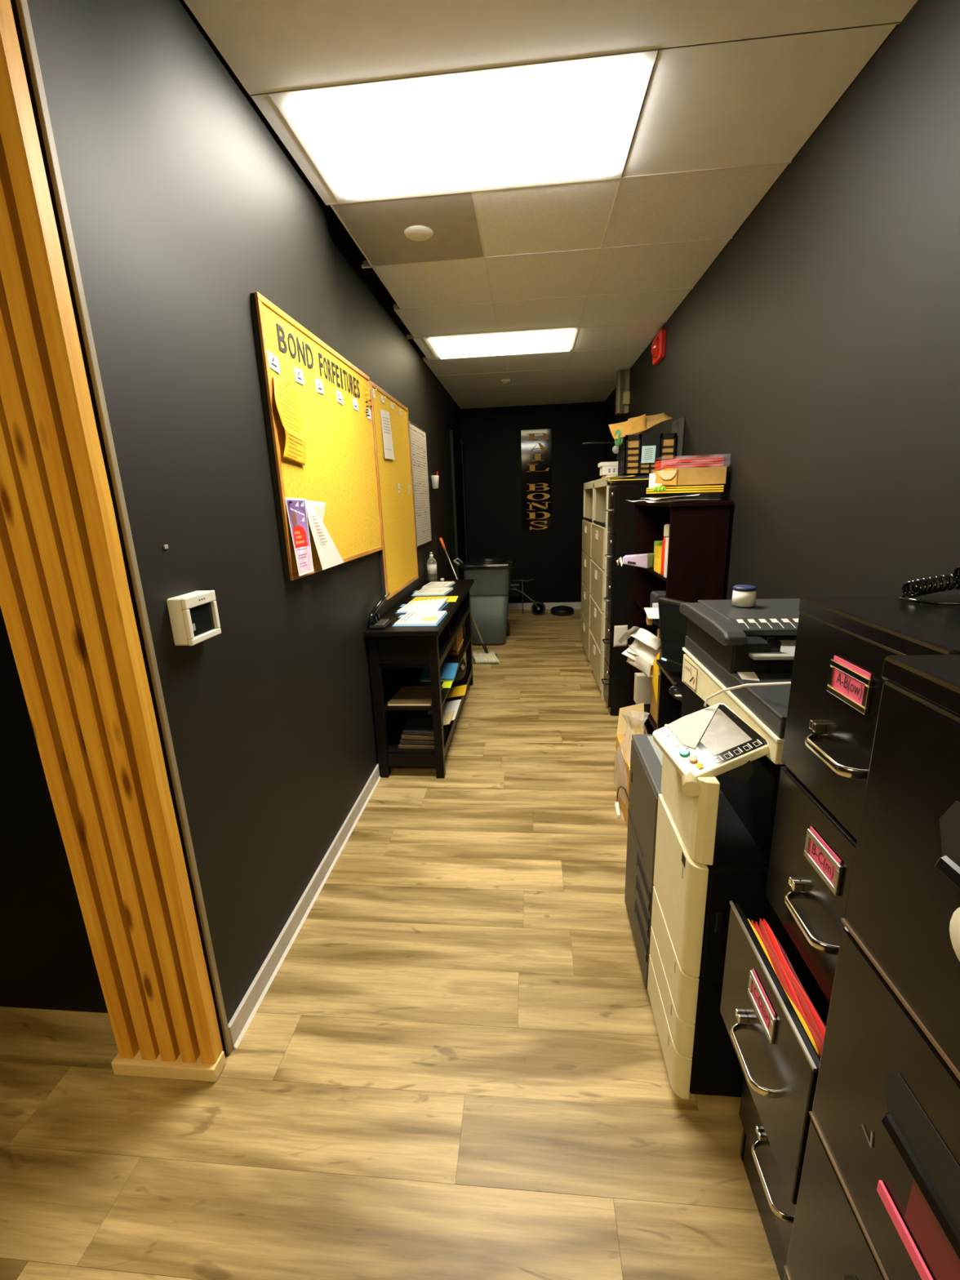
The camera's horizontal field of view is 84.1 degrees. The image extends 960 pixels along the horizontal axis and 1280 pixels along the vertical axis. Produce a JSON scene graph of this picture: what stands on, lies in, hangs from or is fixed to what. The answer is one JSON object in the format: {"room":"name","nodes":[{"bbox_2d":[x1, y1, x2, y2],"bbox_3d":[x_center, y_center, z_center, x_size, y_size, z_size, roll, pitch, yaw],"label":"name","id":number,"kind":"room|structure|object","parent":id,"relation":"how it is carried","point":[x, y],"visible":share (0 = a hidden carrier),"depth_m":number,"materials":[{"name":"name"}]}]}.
{"room":"back office","nodes":[
{"label":"back office","id":0,"kind":"room"},
{"bbox_2d":[0,606,107,1013],"bbox_3d":[-2.301,-0.245,1.563,2.328,3.120,0.115,-1,15,5],"label":"wall","id":1,"kind":"structure","parent":0,"point":[47,962],"depth_m":1.70,"materials":[{"name":"black paint"}]},
{"bbox_2d":[13,0,461,1054],"bbox_3d":[-0.641,-1.110,4.644,0.405,3.120,7.005,-1,15,5],"label":"wall","id":2,"kind":"structure","parent":0,"point":[184,202],"depth_m":1.65,"materials":[{"name":"grey paint"}]},
{"bbox_2d":[166,590,221,645],"bbox_3d":[-0.793,-0.064,1.486,0.051,0.129,0.142,-1,15,5],"label":"thermostat","id":3,"kind":"object","parent":2,"relation":"attached to","point":[194,619],"visible":1,"depth_m":1.45,"materials":[{"name":"beige plastic"}]},
{"bbox_2d":[227,753,391,1048],"bbox_3d":[-0.478,0.376,4.942,0.014,0.085,6.809,-1,15,5],"label":"baseboard","id":4,"kind":"structure","parent":2,"relation":"attached to","point":[239,1019],"depth_m":2.10,"materials":[{"name":"paint"}]},
{"bbox_2d":[250,291,382,580],"bbox_3d":[-0.705,-0.886,2.601,0.032,1.000,1.335,-1,15,5],"label":"cork board","id":5,"kind":"object","parent":2,"relation":"attached to","point":[340,471],"visible":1,"depth_m":2.41,"materials":[{"name":"yellow"}]},
{"bbox_2d":[266,349,280,374],"bbox_3d":[-0.755,-1.018,1.950,0.004,0.064,0.084,-1,15,5],"label":"card","id":6,"kind":"object","parent":5,"relation":"attached to","point":[273,359],"visible":1,"depth_m":1.95,"materials":[{"name":"white paper"}]},
{"bbox_2d":[272,373,305,465],"bbox_3d":[-0.734,-0.842,2.058,0.024,0.308,0.252,-1,15,2],"label":"notice","id":7,"kind":"object","parent":5,"relation":"attached to","point":[286,397],"visible":1,"depth_m":2.06,"materials":[{"name":"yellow paper"}]},
{"bbox_2d":[278,384,302,457],"bbox_3d":[-0.728,-0.838,2.062,0.016,0.252,0.183,-1,15,4],"label":"print","id":8,"kind":"object","parent":7,"relation":"attached to","point":[288,404],"depth_m":2.06,"materials":[{"name":"yellow paper"}]},
{"bbox_2d":[284,497,313,576],"bbox_3d":[-0.718,-0.418,2.139,0.031,0.298,0.195,-1,15,5],"label":"leaflet","id":9,"kind":"object","parent":5,"relation":"attached to","point":[295,507],"visible":1,"depth_m":2.12,"materials":[{"name":"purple paper"}]},
{"bbox_2d":[290,502,304,521],"bbox_3d":[-0.724,-0.512,2.124,0.006,0.080,0.138,-1,15,5],"label":"print","id":10,"kind":"object","parent":9,"relation":"attached to","point":[297,508],"depth_m":2.12,"materials":[{"name":"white paper"}]},
{"bbox_2d":[294,531,304,544],"bbox_3d":[-0.716,-0.407,2.111,0.004,0.048,0.080,-1,15,5],"label":"print","id":11,"kind":"object","parent":9,"relation":"attached to","point":[299,535],"depth_m":2.11,"materials":[{"name":"orange"}]},
{"bbox_2d":[297,547,306,567],"bbox_3d":[-0.707,-0.332,2.135,0.005,0.068,0.105,-1,15,5],"label":"print","id":12,"kind":"object","parent":9,"relation":"attached to","point":[301,552],"depth_m":2.12},
{"bbox_2d":[305,499,343,569],"bbox_3d":[-0.691,-0.474,2.377,0.031,0.296,0.325,-1,15,5],"label":"paper","id":13,"kind":"object","parent":5,"relation":"attached to","point":[329,556],"visible":1,"depth_m":2.33,"materials":[{"name":"beige paper"}]},
{"bbox_2d":[311,515,327,542],"bbox_3d":[-0.688,-0.478,2.296,0.008,0.116,0.123,1,15,11],"label":"print","id":14,"kind":"object","parent":13,"relation":"attached to","point":[318,528],"depth_m":2.30,"materials":[{"name":"grey paper"}]},
{"bbox_2d":[369,380,418,599],"bbox_3d":[-0.593,-1.020,3.778,0.034,1.309,1.000,-1,15,5],"label":"cork board","id":15,"kind":"object","parent":2,"relation":"attached to","point":[398,562],"visible":0.8,"depth_m":3.71,"materials":[{"name":"yellow"}]},
{"bbox_2d":[380,409,394,459],"bbox_3d":[-0.606,-1.342,3.481,0.011,0.310,0.250,-1,15,5],"label":"receipt","id":16,"kind":"object","parent":15,"relation":"attached to","point":[385,420],"visible":1,"depth_m":3.48,"materials":[{"name":"beige paper"}]},
{"bbox_2d":[382,417,391,450],"bbox_3d":[-0.606,-1.349,3.480,0.007,0.207,0.165,-1,15,5],"label":"print","id":17,"kind":"object","parent":16,"relation":"attached to","point":[386,422],"depth_m":3.48,"materials":[{"name":"grey paper"}]},
{"bbox_2d":[408,420,431,547],"bbox_3d":[-0.520,-1.346,4.677,0.016,0.994,0.700,-1,15,5],"label":"whiteboard","id":18,"kind":"object","parent":2,"relation":"attached to","point":[417,435],"visible":0.95,"depth_m":4.65,"materials":[{"name":"white paper"}]},
{"bbox_2d":[449,430,467,607],"bbox_3d":[-0.263,-1.489,7.305,0.032,2.480,1.060,-1,15,5],"label":"door","id":19,"kind":"structure","parent":2,"relation":"in","point":[456,447],"depth_m":7.12,"materials":[{"name":"black paint"}]},
{"bbox_2d":[0,608,780,1279],"bbox_3d":[-0.855,0.992,3.042,4.900,0.120,11.400,-1,15,5],"label":"floor","id":20,"kind":"structure","parent":0,"point":[453,1067],"depth_m":1.54,"materials":[{"name":"brown"}]},
{"bbox_2d":[0,0,232,1081],"bbox_3d":[-0.988,-0.099,1.273,0.326,2.894,0.100,-1,15,5],"label":"panel","id":21,"kind":"object","parent":20,"relation":"on","point":[67,602],"visible":1,"depth_m":1.27,"materials":[{"name":"brown wood"}]},
{"bbox_2d":[364,579,474,778],"bbox_3d":[-0.342,0.150,4.096,0.430,0.940,2.010,-1,15,5],"label":"console table","id":22,"kind":"object","parent":20,"relation":"on","point":[398,656],"visible":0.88,"depth_m":3.26,"materials":[{"name":"brown wood"}]},
{"bbox_2d":[368,591,391,629],"bbox_3d":[-0.586,-0.186,3.236,0.107,0.159,0.381,-1,15,5],"label":"hole punch","id":23,"kind":"object","parent":22,"relation":"on","point":[374,620],"visible":1,"depth_m":3.12,"materials":[{"name":"black plastic"}]},
{"bbox_2d":[387,685,442,706],"bbox_3d":[-0.401,0.350,3.346,0.290,0.020,0.308,-1,15,5],"label":"folder","id":24,"kind":"object","parent":22,"relation":"on","point":[407,695],"visible":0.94,"depth_m":3.30,"materials":[{"name":"brown paper"}]},
{"bbox_2d":[391,610,448,626],"bbox_3d":[-0.374,-0.134,3.295,0.297,0.016,0.374,-1,15,5],"label":"file","id":25,"kind":"object","parent":22,"relation":"on","point":[433,618],"visible":1,"depth_m":3.24,"materials":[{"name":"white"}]},
{"bbox_2d":[400,612,432,622],"bbox_3d":[-0.374,-0.142,3.295,0.192,0.001,0.275,-1,15,5],"label":"print","id":26,"kind":"object","parent":25,"relation":"on","point":[411,612],"depth_m":3.29},
{"bbox_2d":[398,715,443,749],"bbox_3d":[-0.374,0.582,3.393,0.240,0.114,0.270,-1,15,5],"label":"paper stack","id":27,"kind":"object","parent":22,"relation":"on","point":[418,731],"visible":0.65,"depth_m":3.28,"materials":[{"name":"brown paper"}]},
{"bbox_2d":[395,597,448,613],"bbox_3d":[-0.401,-0.237,3.654,0.327,0.036,0.354,-1,15,5],"label":"file","id":28,"kind":"object","parent":22,"relation":"on","point":[431,605],"visible":0.94,"depth_m":3.62,"materials":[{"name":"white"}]},
{"bbox_2d":[380,607,466,667],"bbox_3d":[-0.361,-0.064,3.943,0.391,0.022,1.700,-1,15,5],"label":"shelf","id":29,"kind":"object","parent":22,"relation":"attached to","point":[445,642],"depth_m":3.48,"materials":[{"name":"brown wood"}]},
{"bbox_2d":[383,637,471,711],"bbox_3d":[-0.352,0.197,4.011,0.391,0.022,1.700,-1,15,5],"label":"shelf","id":30,"kind":"object","parent":22,"relation":"attached to","point":[407,676],"depth_m":3.62,"materials":[{"name":"brown wood"}]},
{"bbox_2d":[387,666,471,754],"bbox_3d":[-0.342,0.473,4.083,0.391,0.022,1.700,-1,15,5],"label":"shelf","id":31,"kind":"object","parent":22,"relation":"attached to","point":[394,736],"depth_m":3.56,"materials":[{"name":"brown wood"}]},
{"bbox_2d":[426,551,437,582],"bbox_3d":[-0.436,-0.663,4.829,0.087,0.265,0.087,-1,15,5],"label":"bottle","id":32,"kind":"object","parent":22,"relation":"on","point":[431,563],"visible":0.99,"depth_m":4.80,"materials":[{"name":"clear plastic"}]},
{"bbox_2d":[411,587,453,595],"bbox_3d":[-0.387,-0.388,4.267,0.312,0.016,0.294,-1,15,5],"label":"file","id":33,"kind":"object","parent":22,"relation":"on","point":[424,591],"visible":1,"depth_m":4.21,"materials":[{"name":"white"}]},
{"bbox_2d":[408,595,458,602],"bbox_3d":[-0.337,-0.303,3.960,0.345,0.002,0.240,-1,15,5],"label":"sheet","id":34,"kind":"object","parent":22,"relation":"on","point":[451,598],"visible":0.59,"depth_m":4.00,"materials":[{"name":"yellow paper"}]},
{"bbox_2d":[421,581,454,588],"bbox_3d":[-0.359,-0.476,4.600,0.257,0.016,0.284,-1,15,5],"label":"file","id":35,"kind":"object","parent":22,"relation":"on","point":[442,584],"visible":0.95,"depth_m":4.56,"materials":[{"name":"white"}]},
{"bbox_2d":[419,662,458,681],"bbox_3d":[-0.281,0.226,3.781,0.240,0.032,0.325,-1,15,5],"label":"folder","id":36,"kind":"object","parent":22,"relation":"on","point":[448,671],"visible":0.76,"depth_m":3.71,"materials":[{"name":"blue paper"}]},
{"bbox_2d":[426,699,461,725],"bbox_3d":[-0.269,0.509,3.740,0.226,0.068,0.426,-1,15,5],"label":"loose papers","id":37,"kind":"object","parent":22,"relation":"on","point":[450,708],"visible":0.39,"depth_m":3.77,"materials":[{"name":"white paper"}]},
{"bbox_2d":[446,626,463,656],"bbox_3d":[-0.303,-0.008,4.341,0.294,0.201,0.350,-1,15,5],"label":"case","id":38,"kind":"object","parent":22,"relation":"on","point":[455,650],"visible":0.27,"depth_m":4.19,"materials":[{"name":"brown"}]},
{"bbox_2d":[445,684,466,698],"bbox_3d":[-0.213,0.407,4.152,0.221,0.047,0.230,-1,15,5],"label":"envelope","id":39,"kind":"object","parent":22,"relation":"on","point":[459,691],"visible":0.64,"depth_m":4.13,"materials":[{"name":"yellow paper"}]},
{"bbox_2d":[451,657,466,685],"bbox_3d":[-0.270,0.217,4.518,0.302,0.263,0.480,-1,15,5],"label":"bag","id":40,"kind":"object","parent":22,"relation":"on","point":[461,671],"visible":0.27,"depth_m":4.40,"materials":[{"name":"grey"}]},
{"bbox_2d":[439,537,499,664],"bbox_3d":[-0.108,-0.417,5.545,0.621,1.284,0.389,-1,15,5],"label":"mop","id":41,"kind":"object","parent":20,"relation":"on","point":[486,656],"visible":0.91,"depth_m":5.59,"materials":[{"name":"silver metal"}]},
{"bbox_2d":[453,555,514,644],"bbox_3d":[0.066,-0.487,6.325,0.689,1.011,0.680,-1,15,5],"label":"trash can","id":42,"kind":"object","parent":20,"relation":"on","point":[489,593],"visible":0.91,"depth_m":6.04,"materials":[{"name":"black plastic"}]},
{"bbox_2d":[507,578,545,615],"bbox_3d":[0.579,-0.627,7.753,0.739,0.526,0.208,-1,15,5],"label":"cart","id":43,"kind":"object","parent":20,"relation":"on","point":[538,608],"visible":0.71,"depth_m":7.71,"materials":[{"name":"black metal"}]},
{"bbox_2d":[550,605,573,615],"bbox_3d":[1.196,-0.431,7.752,0.336,0.108,0.336,-1,15,5],"label":"robot vacuum","id":44,"kind":"object","parent":20,"relation":"on","point":[559,610],"visible":1,"depth_m":7.64,"materials":[{"name":"black plastic"}]},
{"bbox_2d":[580,480,594,668],"bbox_3d":[1.309,-0.688,5.414,0.487,1.780,0.870,-1,15,5],"label":"file cabinet","id":45,"kind":"object","parent":20,"relation":"on","point":[588,517],"visible":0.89,"depth_m":5.42,"materials":[{"name":"metal"}]},
{"bbox_2d":[589,476,626,700],"bbox_3d":[1.234,-0.466,4.579,0.482,1.780,0.835,-1,15,5],"label":"file cabinet","id":46,"kind":"object","parent":20,"relation":"on","point":[599,526],"visible":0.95,"depth_m":4.51,"materials":[{"name":"metal"}]},
{"bbox_2d":[601,474,617,478],"bbox_3d":[1.099,-1.300,4.217,0.225,0.020,0.420,-1,15,5],"label":"bundle","id":47,"kind":"object","parent":46,"relation":"on","point":[611,475],"visible":0.33,"depth_m":4.18,"materials":[{"name":"paper"}]},
{"bbox_2d":[597,461,617,475],"bbox_3d":[1.072,-1.369,4.253,0.235,0.096,0.176,-1,15,5],"label":"box","id":48,"kind":"object","parent":47,"relation":"on","point":[606,468],"visible":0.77,"depth_m":4.18,"materials":[{"name":"white cardboard"}]},
{"bbox_2d":[614,702,644,827],"bbox_3d":[0.831,0.657,2.865,0.172,0.499,0.470,-1,15,5],"label":"carton","id":49,"kind":"object","parent":20,"relation":"on","point":[631,718],"visible":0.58,"depth_m":2.99,"materials":[{"name":"cardboard"}]},
{"bbox_2d":[600,480,681,715],"bbox_3d":[1.182,-0.295,4.021,0.483,1.735,0.321,-1,15,5],"label":"file cabinet","id":50,"kind":"object","parent":20,"relation":"on","point":[618,599],"visible":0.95,"depth_m":3.87,"materials":[{"name":"black metal"}]},
{"bbox_2d":[613,625,627,646],"bbox_3d":[1.040,-0.030,3.935,0.100,0.165,0.008,-1,15,5],"label":"note","id":51,"kind":"object","parent":50,"relation":"attached to","point":[619,630],"visible":0.82,"depth_m":3.93,"materials":[{"name":"beige paper"}]},
{"bbox_2d":[605,475,648,481],"bbox_3d":[1.107,-1.150,3.784,0.490,0.034,0.330,-1,15,5],"label":"pad","id":52,"kind":"object","parent":50,"relation":"on","point":[641,479],"visible":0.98,"depth_m":3.66,"materials":[{"name":"yellow paper"}]},
{"bbox_2d":[610,474,648,479],"bbox_3d":[1.145,-1.165,3.810,0.380,0.025,0.245,-1,15,5],"label":"binder","id":53,"kind":"object","parent":52,"relation":"on","point":[644,476],"visible":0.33,"depth_m":3.70,"materials":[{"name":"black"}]},
{"bbox_2d":[617,432,676,475],"bbox_3d":[1.174,-1.302,3.766,0.340,0.260,0.275,-1,15,5],"label":"crate","id":54,"kind":"object","parent":53,"relation":"on","point":[656,439],"visible":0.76,"depth_m":3.63,"materials":[{"name":"black plastic"}]},
{"bbox_2d":[608,412,674,473],"bbox_3d":[1.113,-1.382,3.746,0.436,0.408,0.263,-1,15,5],"label":"parcel","id":55,"kind":"object","parent":54,"relation":"in","point":[638,424],"visible":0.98,"depth_m":3.65,"materials":[{"name":"cardboard"}]},
{"bbox_2d":[640,445,656,462],"bbox_3d":[1.149,-1.266,3.630,0.095,0.110,0.002,-1,15,5],"label":"note","id":56,"kind":"object","parent":54,"relation":"attached to","point":[648,452],"visible":1,"depth_m":3.63,"materials":[{"name":"teal"}]},
{"bbox_2d":[671,417,684,458],"bbox_3d":[1.367,-1.332,3.727,0.047,0.396,0.200,-1,15,5],"label":"cardboard sheet","id":57,"kind":"object","parent":50,"relation":"on","point":[677,426],"visible":0.5,"depth_m":3.63,"materials":[{"name":"grey cardboard"}]},
{"bbox_2d":[656,659,683,729],"bbox_3d":[1.121,0.587,2.586,0.350,0.760,0.900,-1,15,5],"label":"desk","id":58,"kind":"object","parent":20,"relation":"on","point":[669,708],"visible":0.18,"depth_m":2.96,"materials":[{"name":"black"}]},
{"bbox_2d":[657,596,688,701],"bbox_3d":[1.012,0.034,2.418,0.324,0.398,0.474,-1,15,5],"label":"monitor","id":59,"kind":"object","parent":58,"relation":"on","point":[673,623],"visible":0.19,"depth_m":2.53,"materials":[{"name":"black"}]},
{"bbox_2d":[627,500,733,734],"bbox_3d":[1.209,-0.062,3.405,0.317,1.595,0.977,-1,15,5],"label":"bookcase","id":60,"kind":"object","parent":20,"relation":"on","point":[699,538],"visible":0.42,"depth_m":2.85,"materials":[{"name":"brown wood"}]},
{"bbox_2d":[616,553,653,568],"bbox_3d":[0.971,-0.494,3.320,0.232,0.091,0.089,1,15,12],"label":"packet","id":61,"kind":"object","parent":60,"relation":"on","point":[646,560],"visible":0.97,"depth_m":3.28,"materials":[{"name":"purple"}]},
{"bbox_2d":[617,626,662,678],"bbox_3d":[1.014,0.054,3.236,0.282,0.276,0.267,-7,15,-18],"label":"pile","id":62,"kind":"object","parent":60,"relation":"on","point":[642,653],"visible":0.85,"depth_m":3.22,"materials":[{"name":"beige paper"}]},
{"bbox_2d":[633,672,651,703],"bbox_3d":[1.173,0.323,3.582,0.250,0.200,0.082,-1,15,5],"label":"binder","id":63,"kind":"object","parent":60,"relation":"on","point":[642,686],"visible":0.44,"depth_m":3.55,"materials":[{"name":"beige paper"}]},
{"bbox_2d":[649,679,659,724],"bbox_3d":[1.197,0.389,3.254,0.245,0.235,0.286,-1,15,5],"label":"box","id":64,"kind":"object","parent":60,"relation":"on","point":[654,706],"visible":0.15,"depth_m":3.31,"materials":[{"name":"brown cardboard"}]},
{"bbox_2d":[644,591,666,625],"bbox_3d":[1.008,-0.178,3.039,0.165,0.175,0.197,-1,15,5],"label":"box","id":65,"kind":"object","parent":60,"relation":"on","point":[652,612],"visible":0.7,"depth_m":2.99,"materials":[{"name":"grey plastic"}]},
{"bbox_2d":[650,652,659,703],"bbox_3d":[1.020,0.198,3.116,0.005,0.310,0.160,-1,15,2],"label":"envelope","id":66,"kind":"object","parent":60,"relation":"hanging from","point":[655,668],"visible":0.88,"depth_m":3.08,"materials":[{"name":"yellow paper"}]},
{"bbox_2d":[653,545,662,573],"bbox_3d":[1.067,-0.473,3.120,0.060,0.150,0.140,-1,15,5],"label":"box","id":67,"kind":"object","parent":60,"relation":"on","point":[658,548],"visible":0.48,"depth_m":3.10,"materials":[{"name":"yellow cardboard"}]},
{"bbox_2d":[661,524,669,575],"bbox_3d":[1.057,-0.502,2.973,0.076,0.282,0.076,-1,15,5],"label":"bottle","id":68,"kind":"object","parent":60,"relation":"on","point":[666,527],"visible":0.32,"depth_m":2.95,"materials":[{"name":"red plastic"}]},
{"bbox_2d":[663,537,668,577],"bbox_3d":[1.032,-0.450,2.909,0.037,0.215,0.045,-1,15,5],"label":"carton","id":69,"kind":"object","parent":60,"relation":"on","point":[666,551],"visible":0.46,"depth_m":2.90,"materials":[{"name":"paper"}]},
{"bbox_2d":[628,493,720,502],"bbox_3d":[1.036,-0.771,2.894,0.430,0.038,0.350,-1,15,5],"label":"pile","id":70,"kind":"object","parent":60,"relation":"on","point":[653,499],"visible":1,"depth_m":2.83,"materials":[{"name":"white paper"}]},
{"bbox_2d":[646,484,724,493],"bbox_3d":[1.102,-0.814,2.881,0.355,0.036,0.240,-1,15,5],"label":"stack","id":71,"kind":"object","parent":70,"relation":"on","point":[689,489],"visible":0.95,"depth_m":2.78,"materials":[{"name":"yellow paper"}]},
{"bbox_2d":[648,466,726,488],"bbox_3d":[1.103,-0.878,2.886,0.366,0.102,0.261,-1,15,5],"label":"carton","id":72,"kind":"object","parent":71,"relation":"on","point":[668,477],"visible":0.98,"depth_m":2.77,"materials":[{"name":"cardboard"}]},
{"bbox_2d":[654,456,724,470],"bbox_3d":[1.118,-0.950,2.849,0.347,0.068,0.250,-1,15,5],"label":"pack","id":73,"kind":"object","parent":72,"relation":"on","point":[700,462],"visible":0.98,"depth_m":2.77,"materials":[{"name":"red"}]},
{"bbox_2d":[624,598,799,1099],"bbox_3d":[0.827,0.573,1.661,0.680,1.276,0.817,-1,15,5],"label":"photocopier","id":74,"kind":"object","parent":20,"relation":"on","point":[704,786],"visible":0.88,"depth_m":1.41,"materials":[{"name":"beige plastic"}]},
{"bbox_2d":[656,726,703,764],"bbox_3d":[0.498,0.264,1.340,0.040,0.028,0.174,-4,15,-7],"label":"control panel","id":75,"kind":"object","parent":74,"relation":"on","point":[682,745],"depth_m":1.34,"materials":[{"name":"grey plastic"}]},
{"bbox_2d":[683,658,697,691],"bbox_3d":[0.735,0.125,1.863,0.001,0.093,0.148,-1,15,5],"label":"label","id":76,"kind":"object","parent":74,"relation":"attached to","point":[692,677],"depth_m":1.85,"materials":[{"name":"white paper"}]},
{"bbox_2d":[731,584,756,606],"bbox_3d":[0.868,-0.146,1.750,0.072,0.062,0.071,-1,15,5],"label":"tub","id":77,"kind":"object","parent":74,"relation":"on","point":[743,595],"visible":1,"depth_m":1.72,"materials":[{"name":"white plastic"}]},
{"bbox_2d":[703,681,791,706],"bbox_3d":[0.705,0.138,1.241,0.025,0.170,0.410,-10,17,-27],"label":"cable","id":78,"kind":"object","parent":74,"relation":"attached to","point":[786,682],"visible":0.6,"depth_m":1.33,"materials":[{"name":"beige plastic"}]},
{"bbox_2d":[748,635,796,660],"bbox_3d":[0.944,0.020,1.528,0.390,0.012,0.220,-1,15,5],"label":"tray","id":79,"kind":"object","parent":74,"relation":"on","point":[786,651],"depth_m":1.47,"materials":[{"name":"grey plastic"}]},
{"bbox_2d":[720,594,959,1279],"bbox_3d":[0.820,0.663,0.981,0.648,1.446,0.377,-1,15,5],"label":"filing cabinet","id":80,"kind":"object","parent":20,"relation":"on","point":[843,642],"visible":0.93,"depth_m":0.94,"materials":[{"name":"black metal"}]},
{"bbox_2d":[755,921,808,1021],"bbox_3d":[0.577,0.741,1.024,0.008,0.228,0.283,-1,15,5],"label":"folder","id":81,"kind":"object","parent":80,"relation":"in","point":[787,979],"visible":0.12,"depth_m":0.98,"materials":[{"name":"red paper"}]},
{"bbox_2d":[747,918,818,1055],"bbox_3d":[0.562,0.739,1.025,0.008,0.232,0.283,-1,15,5],"label":"folder","id":82,"kind":"object","parent":80,"relation":"in","point":[802,1021],"visible":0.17,"depth_m":0.93,"materials":[{"name":"yellow"}]},
{"bbox_2d":[751,920,822,1058],"bbox_3d":[0.569,0.737,1.024,0.008,0.235,0.283,-1,15,5],"label":"folder","id":83,"kind":"object","parent":80,"relation":"in","point":[775,964],"visible":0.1,"depth_m":0.99,"materials":[{"name":"red paper"}]},
{"bbox_2d":[759,918,823,1044],"bbox_3d":[0.584,0.739,1.023,0.008,0.232,0.283,-1,15,5],"label":"folder","id":84,"kind":"object","parent":80,"relation":"in","point":[806,1009],"visible":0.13,"depth_m":0.97,"materials":[{"name":"red paper"}]},
{"bbox_2d":[762,918,825,1038],"bbox_3d":[0.591,0.737,1.022,0.008,0.235,0.283,-1,15,5],"label":"folder","id":85,"kind":"object","parent":80,"relation":"in","point":[820,1025],"visible":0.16,"depth_m":1.00,"materials":[{"name":"red paper"}]},
{"bbox_2d":[774,935,826,1028],"bbox_3d":[0.598,0.740,1.022,0.008,0.228,0.283,-1,15,5],"label":"folder","id":86,"kind":"object","parent":80,"relation":"in","point":[785,956],"visible":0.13,"depth_m":1.01,"materials":[{"name":"red paper"}]},
{"bbox_2d":[779,942,829,1026],"bbox_3d":[0.824,0.806,1.019,0.530,0.212,0.333,-1,15,5],"label":"file folders","id":87,"kind":"object","parent":80,"relation":"in","point":[810,984],"depth_m":1.18,"materials":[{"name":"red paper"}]},
{"bbox_2d":[898,565,959,605],"bbox_3d":[0.912,-0.097,0.878,0.380,0.064,0.117,2,15,13],"label":"coiled cord","id":88,"kind":"object","parent":80,"relation":"on","point":[927,585],"visible":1,"depth_m":0.93,"materials":[{"name":"black plastic"}]},
{"bbox_2d":[783,654,959,1279],"bbox_3d":[0.765,0.761,0.614,0.569,1.445,0.384,-1,15,5],"label":"filing cabinet","id":89,"kind":"object","parent":20,"relation":"on","point":[878,1197],"visible":1,"depth_m":0.62,"materials":[{"name":"black metal"}]},
{"bbox_2d":[460,401,604,603],"bbox_3d":[0.763,-1.995,7.835,2.025,3.120,0.160,-1,15,5],"label":"wall","id":90,"kind":"structure","parent":0,"point":[491,437],"depth_m":7.71,"materials":[{"name":"black paint"}]},
{"bbox_2d":[520,428,551,530],"bbox_3d":[0.813,-2.289,7.659,0.430,1.390,0.016,-1,15,5],"label":"vertical sign","id":91,"kind":"object","parent":90,"relation":"attached to","point":[535,444],"visible":1,"depth_m":7.65,"materials":[{"name":"black"}]},
{"bbox_2d":[508,601,581,609],"bbox_3d":[0.827,-0.515,8.130,1.985,0.105,0.015,-1,15,5],"label":"baseboard","id":92,"kind":"structure","parent":90,"relation":"attached to","point":[548,606],"depth_m":8.10,"materials":[{"name":"paint"}]},
{"bbox_2d":[183,0,917,408],"bbox_3d":[-1.072,-1.979,2.145,5.000,0.306,11.450,-1,15,5],"label":"ceiling","id":93,"kind":"structure","parent":0,"point":[735,89],"depth_m":1.90,"materials":[{"name":"grey tile"}]},
{"bbox_2d":[333,192,483,266],"bbox_3d":[-0.308,-1.964,2.573,0.603,0.028,0.626,-1,15,5],"label":"tile","id":94,"kind":"object","parent":93,"relation":"in","point":[437,228],"visible":0.98,"depth_m":2.52,"materials":[{"name":"grey tile"}]},
{"bbox_2d":[268,48,657,204],"bbox_3d":[-0.044,-1.836,1.911,1.188,0.106,0.644,-1,15,5],"label":"ceiling light","id":95,"kind":"object","parent":93,"relation":"attached to","point":[571,120],"visible":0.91,"depth_m":1.82,"materials":[{"name":"white plastic"}]},
{"bbox_2d":[422,326,579,359],"bbox_3d":[0.179,-2.504,4.433,1.217,0.106,0.686,-1,15,5],"label":"ceiling light","id":96,"kind":"object","parent":93,"relation":"attached to","point":[556,339],"visible":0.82,"depth_m":4.35,"materials":[{"name":"white plastic"}]},
{"bbox_2d":[603,0,959,599],"bbox_3d":[1.375,-0.585,2.366,0.200,3.120,11.300,-1,15,5],"label":"wall","id":97,"kind":"structure","parent":0,"point":[817,354],"depth_m":1.76,"materials":[{"name":"grey paint"}]},
{"bbox_2d":[615,369,630,414],"bbox_3d":[1.500,-2.598,5.586,0.120,0.414,0.170,-1,15,5],"label":"duct","id":98,"kind":"object","parent":97,"relation":"attached to","point":[622,395],"visible":1,"depth_m":5.54,"materials":[{"name":"beige metal"}]},
{"bbox_2d":[651,328,666,364],"bbox_3d":[1.394,-2.308,4.203,0.075,0.200,0.280,-1,15,5],"label":"fire alarm","id":99,"kind":"object","parent":97,"relation":"attached to","point":[658,346],"visible":1,"depth_m":4.13,"materials":[{"name":"red plastic"}]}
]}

